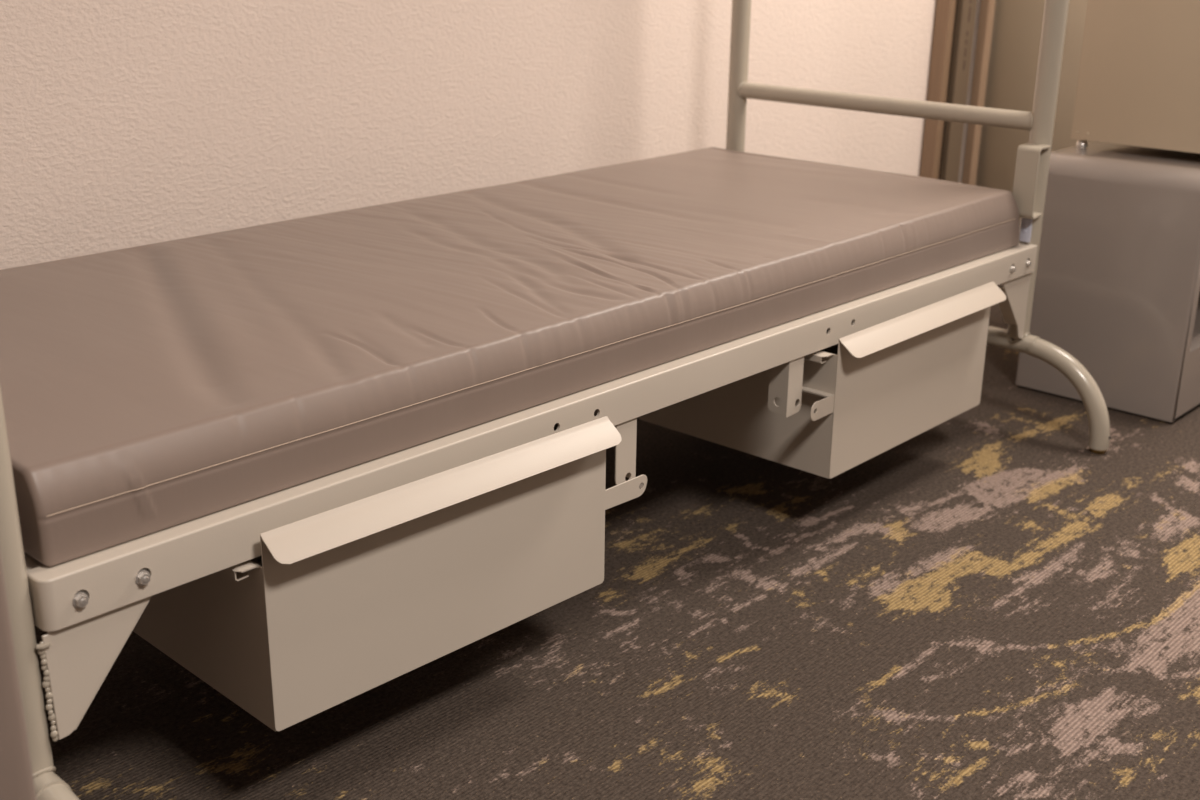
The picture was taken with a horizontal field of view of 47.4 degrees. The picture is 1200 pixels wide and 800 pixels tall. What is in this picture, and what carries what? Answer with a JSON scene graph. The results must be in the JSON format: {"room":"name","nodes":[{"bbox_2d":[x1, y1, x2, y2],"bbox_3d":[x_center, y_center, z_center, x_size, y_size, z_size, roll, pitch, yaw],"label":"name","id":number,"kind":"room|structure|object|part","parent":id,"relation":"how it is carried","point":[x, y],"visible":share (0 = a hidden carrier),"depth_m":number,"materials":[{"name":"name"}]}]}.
{"room":"dormitory room","nodes":[
{"label":"dormitory room","id":0,"kind":"room"},
{"bbox_2d":[0,0,980,269],"bbox_3d":[-0.816,-1.037,2.076,0.100,2.500,6.700,18,25,40],"label":"wall","id":1,"kind":"structure","parent":0,"point":[124,124],"depth_m":2.61,"materials":[{"name":"beige paint"}]},
{"bbox_2d":[34,284,1199,799],"bbox_3d":[0.666,0.616,1.185,4.180,0.001,6.700,18,25,40],"label":"floor","id":2,"kind":"structure","parent":0,"point":[989,604],"depth_m":1.89,"materials":[{"name":"carpet"}]},
{"bbox_2d":[0,0,1110,799],"bbox_3d":[-0.116,-0.524,2.063,1.152,1.556,2.086,18,25,40],"label":"frame","id":3,"kind":"object","parent":2,"relation":"on","point":[293,604],"visible":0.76,"depth_m":1.65,"materials":[{"name":"paint"}]},
{"bbox_3d":[-0.541,-0.289,1.091,0.042,1.371,0.042,18,25,40],"label":"post","id":4,"kind":"part","parent":3,"relation":"part of","materials":[{"name":"metal"}]},
{"bbox_3d":[-0.787,0.099,1.518,0.706,0.038,0.025,18,25,40],"label":"rail","id":5,"kind":"part","parent":3,"relation":"part of","materials":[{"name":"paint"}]},
{"bbox_3d":[-0.489,0.239,1.332,0.026,0.152,0.117,18,25,40],"label":"gusset plate","id":6,"kind":"part","parent":3,"relation":"part of","materials":[{"name":"paint"}]},
{"bbox_3d":[-0.159,0.096,1.573,0.034,0.028,0.515,18,26,41],"label":"drawer pull","id":7,"kind":"part","parent":3,"relation":"part of","materials":[{"name":"paint"}]},
{"bbox_2d":[0,147,1018,566],"bbox_3d":[-0.126,-0.208,2.172,0.746,0.111,1.952,18,25,40],"label":"mattress","id":8,"kind":"object","parent":3,"relation":"on","point":[150,388],"visible":1,"depth_m":1.81,"materials":[{"name":"grey leather"}]},
{"bbox_3d":[0.154,-0.045,1.965,0.034,0.052,1.999,18,25,40],"label":"rail","id":9,"kind":"part","parent":3,"relation":"part of","materials":[{"name":"metal"}]},
{"bbox_3d":[0.013,0.116,1.840,0.058,0.030,0.088,18,26,41],"label":"hasp arm","id":10,"kind":"part","parent":3,"relation":"part of","materials":[{"name":"paint"}]},
{"bbox_3d":[0.311,-0.938,2.972,0.042,1.361,0.042,18,25,40],"label":"post","id":11,"kind":"part","parent":3,"relation":"part of","materials":[{"name":"metal"}]},
{"bbox_3d":[0.329,0.006,2.174,0.062,0.031,0.068,17,25,39],"label":"hasp arm","id":12,"kind":"part","parent":3,"relation":"part of","materials":[{"name":"paint"}]},
{"bbox_3d":[0.559,-0.139,2.313,0.034,0.028,0.515,17,25,39],"label":"drawer pull","id":13,"kind":"part","parent":3,"relation":"part of","materials":[{"name":"paint"}]},
{"bbox_3d":[0.792,-0.192,2.647,0.026,0.174,0.114,18,25,40],"label":"gusset plate","id":14,"kind":"part","parent":3,"relation":"part of","materials":[{"name":"paint"}]},
{"bbox_3d":[0.844,-0.770,2.508,0.042,1.361,0.042,18,25,40],"label":"post","id":15,"kind":"part","parent":3,"relation":"part of","materials":[{"name":"metal"}]},
{"bbox_2d":[920,0,955,178],"bbox_3d":[1.020,-1.302,3.968,0.045,1.800,0.060,18,25,40],"label":"board","id":16,"kind":"object","parent":2,"relation":"on","point":[945,9],"visible":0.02,"depth_m":4.07,"materials":[{"name":"brown wood"}]},
{"bbox_2d":[938,0,956,178],"bbox_3d":[1.039,-1.289,4.006,0.030,1.750,0.047,18,25,40],"label":"board","id":17,"kind":"object","parent":2,"relation":"on","point":[956,0],"visible":0.02,"depth_m":4.12,"materials":[{"name":"brown wood"}]},
{"bbox_2d":[940,0,976,182],"bbox_3d":[1.098,-1.320,4.023,0.021,1.800,0.107,18,25,40],"label":"board","id":18,"kind":"object","parent":2,"relation":"on","point":[966,9],"visible":0.79,"depth_m":4.13,"materials":[{"name":"brown wood"}]},
{"bbox_2d":[961,0,995,184],"bbox_3d":[1.174,-1.337,4.073,0.030,1.800,0.065,18,25,40],"label":"board","id":19,"kind":"object","parent":2,"relation":"on","point":[987,7],"visible":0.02,"depth_m":4.18,"materials":[{"name":"brown wood"}]},
{"bbox_2d":[975,0,1092,224],"bbox_3d":[1.729,-1.307,3.856,1.125,1.900,0.360,18,25,40],"label":"door","id":20,"kind":"structure","parent":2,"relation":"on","point":[1017,24],"depth_m":4.14,"materials":[{"name":"paint"}]},
{"bbox_2d":[1015,141,1199,423],"bbox_3d":[1.270,-0.307,3.067,0.353,0.520,0.628,18,25,40],"label":"pedestal","id":21,"kind":"object","parent":2,"relation":"on","point":[1117,284],"visible":0.93,"depth_m":2.83,"materials":[{"name":"plastic"}]},
{"bbox_2d":[1071,0,1199,153],"bbox_3d":[1.323,-0.948,2.855,0.375,0.830,0.511,18,25,40],"label":"base cabinet","id":22,"kind":"object","parent":21,"relation":"on","point":[1138,85],"visible":1,"depth_m":2.80,"materials":[{"name":"paint"}]}
]}

